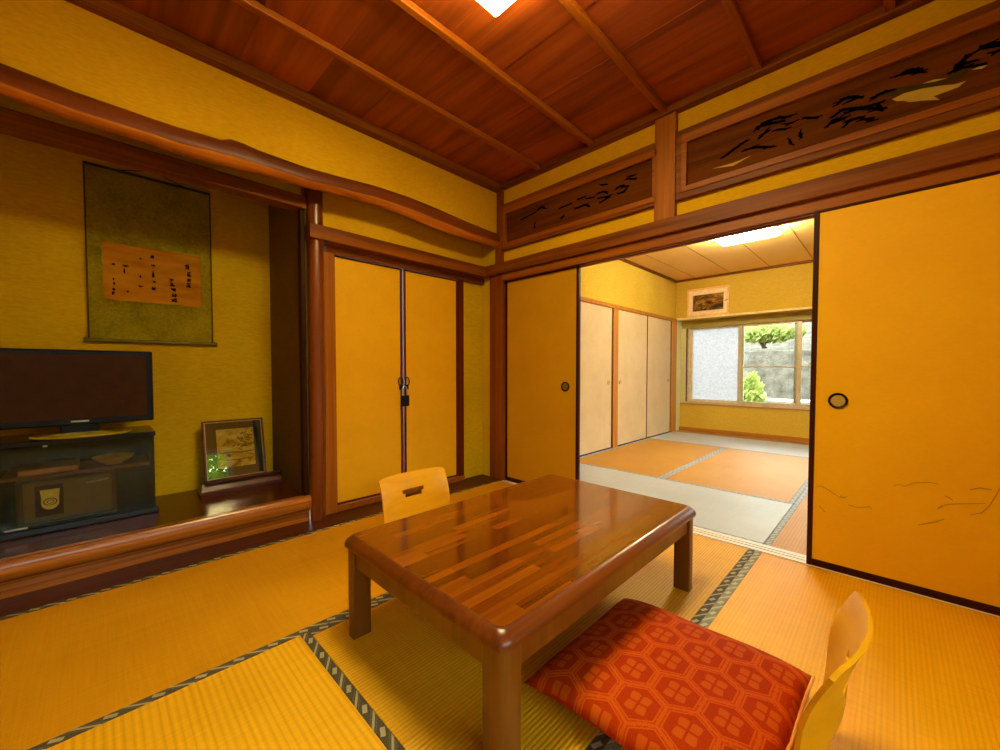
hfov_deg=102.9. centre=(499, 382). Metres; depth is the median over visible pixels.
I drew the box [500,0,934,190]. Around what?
trim
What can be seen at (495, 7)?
ceiling lamp
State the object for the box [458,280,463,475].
trim
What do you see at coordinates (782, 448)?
mat
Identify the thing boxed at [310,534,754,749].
mat
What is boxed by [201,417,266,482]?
framed picture
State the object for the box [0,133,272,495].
wall
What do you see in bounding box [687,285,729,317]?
framed print
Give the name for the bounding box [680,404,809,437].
wall
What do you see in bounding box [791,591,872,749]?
chair
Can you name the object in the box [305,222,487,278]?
trim
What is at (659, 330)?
door
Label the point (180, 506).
floor
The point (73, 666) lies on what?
mat
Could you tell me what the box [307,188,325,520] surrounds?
post
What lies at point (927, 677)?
mat
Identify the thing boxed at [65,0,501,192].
trim
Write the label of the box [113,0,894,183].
ceiling
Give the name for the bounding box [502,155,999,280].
trim
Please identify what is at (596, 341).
door
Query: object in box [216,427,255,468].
print
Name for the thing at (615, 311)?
post
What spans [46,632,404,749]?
mat
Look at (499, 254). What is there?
post
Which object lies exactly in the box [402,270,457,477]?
door
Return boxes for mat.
[0,512,390,749]
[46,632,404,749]
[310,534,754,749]
[449,480,513,503]
[580,438,724,477]
[580,463,793,543]
[603,551,999,749]
[650,431,808,457]
[662,448,808,502]
[764,486,807,554]
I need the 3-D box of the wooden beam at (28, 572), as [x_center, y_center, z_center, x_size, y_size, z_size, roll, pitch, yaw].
[-1.832,0.809,1.862,0.058,0.162,1.810,2,2,45]
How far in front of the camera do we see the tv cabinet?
2.13 m
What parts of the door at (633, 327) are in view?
rail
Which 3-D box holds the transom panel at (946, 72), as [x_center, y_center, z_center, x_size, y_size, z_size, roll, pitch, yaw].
[1.753,-1.241,1.627,2.016,0.395,0.039,2,2,45]
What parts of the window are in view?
pane, sash, sash, sash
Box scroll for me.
[82,160,217,345]
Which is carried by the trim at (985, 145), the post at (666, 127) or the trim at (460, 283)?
the post at (666, 127)
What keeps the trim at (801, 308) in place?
attached to the wall at (787, 287)
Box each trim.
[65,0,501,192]
[297,209,308,495]
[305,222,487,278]
[324,244,483,284]
[324,252,336,514]
[337,475,464,511]
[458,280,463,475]
[486,129,999,277]
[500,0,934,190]
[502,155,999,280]
[581,296,676,321]
[620,259,812,282]
[677,307,811,320]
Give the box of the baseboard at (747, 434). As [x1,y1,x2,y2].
[679,426,808,442]
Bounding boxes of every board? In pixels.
[0,520,320,616]
[310,474,499,528]
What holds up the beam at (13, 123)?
attached to the wall strip
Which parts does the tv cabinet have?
panel, door handle, panel, panel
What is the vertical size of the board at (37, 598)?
0.052 m
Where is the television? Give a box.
[0,348,153,439]
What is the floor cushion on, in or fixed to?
on the mat at (426, 689)
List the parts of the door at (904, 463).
finger pull plate, rail, rail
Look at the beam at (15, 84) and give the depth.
1.94 m
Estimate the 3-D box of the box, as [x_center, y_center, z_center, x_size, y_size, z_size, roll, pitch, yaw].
[-2.247,0.581,2.079,0.254,0.218,0.345,2,2,45]
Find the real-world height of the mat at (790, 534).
0.051 m
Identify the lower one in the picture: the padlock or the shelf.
the shelf
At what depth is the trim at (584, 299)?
4.98 m
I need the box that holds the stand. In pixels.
[197,470,281,495]
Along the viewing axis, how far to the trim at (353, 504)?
2.84 m
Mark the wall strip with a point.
(6, 102)
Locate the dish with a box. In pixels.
[92,452,134,464]
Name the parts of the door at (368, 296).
rail, rail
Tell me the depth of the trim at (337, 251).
2.93 m
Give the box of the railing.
[763,392,809,403]
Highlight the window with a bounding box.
[680,311,811,410]
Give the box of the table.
[344,474,695,749]
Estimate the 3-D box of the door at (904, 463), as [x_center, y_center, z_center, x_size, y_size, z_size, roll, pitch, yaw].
[1.870,0.046,1.564,1.033,1.700,0.029,2,2,45]
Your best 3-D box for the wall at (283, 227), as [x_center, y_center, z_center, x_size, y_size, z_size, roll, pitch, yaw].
[-1.473,-0.437,2.750,0.750,2.400,0.050,2,2,45]
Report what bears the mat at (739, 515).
on the floor
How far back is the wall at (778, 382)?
8.47 m
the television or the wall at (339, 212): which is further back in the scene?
the wall at (339, 212)
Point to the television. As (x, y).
(76, 391)
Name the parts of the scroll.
hanging rod, cord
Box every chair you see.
[378,467,449,523]
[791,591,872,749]
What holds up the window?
in the wall at (793, 423)
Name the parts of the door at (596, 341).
rail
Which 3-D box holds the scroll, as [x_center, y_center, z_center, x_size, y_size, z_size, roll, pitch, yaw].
[-2.129,-0.766,2.451,0.025,1.060,0.624,2,2,45]
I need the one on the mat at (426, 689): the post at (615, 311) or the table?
the table
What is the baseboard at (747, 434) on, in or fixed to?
attached to the wall at (793, 423)
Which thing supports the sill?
attached to the wall at (936, 12)
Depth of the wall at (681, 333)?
6.29 m
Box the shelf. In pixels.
[0,454,148,482]
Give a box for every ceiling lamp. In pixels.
[477,0,514,16]
[712,226,780,245]
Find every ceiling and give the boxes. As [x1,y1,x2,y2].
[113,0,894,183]
[625,219,813,279]
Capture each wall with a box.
[0,0,675,318]
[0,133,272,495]
[269,187,309,494]
[304,188,481,477]
[482,0,999,475]
[676,262,812,321]
[676,321,686,429]
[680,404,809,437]
[744,322,811,403]
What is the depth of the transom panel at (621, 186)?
2.77 m
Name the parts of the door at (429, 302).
rail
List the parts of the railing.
rail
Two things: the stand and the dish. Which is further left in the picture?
the dish
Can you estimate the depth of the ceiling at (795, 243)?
4.81 m
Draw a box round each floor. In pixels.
[0,482,301,558]
[676,430,808,444]
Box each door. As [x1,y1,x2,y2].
[334,255,409,504]
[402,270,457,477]
[505,266,580,482]
[580,301,612,456]
[618,310,647,445]
[646,316,670,438]
[806,170,999,615]
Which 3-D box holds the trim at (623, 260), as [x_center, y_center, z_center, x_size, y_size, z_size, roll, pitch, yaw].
[2.755,-1.479,3.469,3.850,0.030,3.860,2,2,45]
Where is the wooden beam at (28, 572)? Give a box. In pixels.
[0,495,311,598]
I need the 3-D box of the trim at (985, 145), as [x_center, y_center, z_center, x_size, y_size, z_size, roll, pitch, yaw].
[1.306,-0.918,2.089,3.948,0.088,0.082,2,2,45]
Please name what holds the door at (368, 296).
in the wall at (62, 43)
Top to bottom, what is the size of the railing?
0.820 m
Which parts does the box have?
bar handle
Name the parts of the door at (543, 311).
rail, rail, finger pull plate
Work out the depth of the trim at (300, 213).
2.47 m
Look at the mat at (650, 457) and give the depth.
4.38 m
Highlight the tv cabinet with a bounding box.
[0,425,158,541]
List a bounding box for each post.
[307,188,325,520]
[490,274,504,480]
[495,191,503,263]
[612,308,618,447]
[654,112,677,220]
[670,321,676,431]
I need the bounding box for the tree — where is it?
[744,323,807,348]
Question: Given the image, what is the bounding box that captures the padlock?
[401,385,408,405]
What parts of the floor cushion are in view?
edge cord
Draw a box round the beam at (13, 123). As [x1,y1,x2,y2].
[0,106,305,211]
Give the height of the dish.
0.043 m
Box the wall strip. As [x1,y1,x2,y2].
[0,95,303,195]
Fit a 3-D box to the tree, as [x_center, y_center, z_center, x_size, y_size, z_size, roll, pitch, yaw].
[6.126,-1.097,9.239,1.601,0.635,0.948,2,2,45]
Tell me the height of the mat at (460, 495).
0.051 m
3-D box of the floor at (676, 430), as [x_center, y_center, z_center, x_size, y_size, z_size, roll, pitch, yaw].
[4.163,0.821,4.949,3.830,0.054,0.174,2,2,45]
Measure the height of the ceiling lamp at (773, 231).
0.084 m
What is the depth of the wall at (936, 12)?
2.04 m
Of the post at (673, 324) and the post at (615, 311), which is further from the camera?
the post at (673, 324)
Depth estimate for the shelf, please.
2.08 m
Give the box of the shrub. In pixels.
[743,370,767,401]
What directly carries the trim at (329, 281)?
attached to the wall at (339, 212)
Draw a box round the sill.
[502,480,999,616]
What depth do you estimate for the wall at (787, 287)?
5.40 m
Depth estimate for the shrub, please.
6.98 m
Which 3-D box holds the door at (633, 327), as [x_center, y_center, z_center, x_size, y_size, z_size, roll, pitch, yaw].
[1.734,-0.059,5.203,0.020,1.692,0.828,2,2,45]
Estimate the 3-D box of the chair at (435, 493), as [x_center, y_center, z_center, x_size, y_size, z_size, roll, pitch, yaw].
[-0.301,0.690,2.006,0.562,0.389,0.414,2,2,45]
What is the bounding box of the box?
[15,469,116,527]
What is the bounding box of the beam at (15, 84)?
[0,63,499,246]
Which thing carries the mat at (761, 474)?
on the floor
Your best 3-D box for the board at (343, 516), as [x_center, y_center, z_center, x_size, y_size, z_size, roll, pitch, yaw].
[-0.651,0.879,3.038,0.329,0.052,1.520,2,2,45]
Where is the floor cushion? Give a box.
[524,598,814,749]
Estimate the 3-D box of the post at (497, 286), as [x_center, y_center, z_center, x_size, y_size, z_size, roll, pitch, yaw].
[0.001,-0.038,3.471,0.150,1.760,0.110,2,2,45]
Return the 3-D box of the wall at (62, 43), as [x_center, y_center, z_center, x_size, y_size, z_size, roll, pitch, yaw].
[-0.127,-0.458,3.472,0.250,2.600,7.950,2,2,45]
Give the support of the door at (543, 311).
in the wall at (936, 12)
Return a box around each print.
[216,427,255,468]
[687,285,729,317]
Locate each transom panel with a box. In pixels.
[501,143,656,250]
[676,0,999,201]

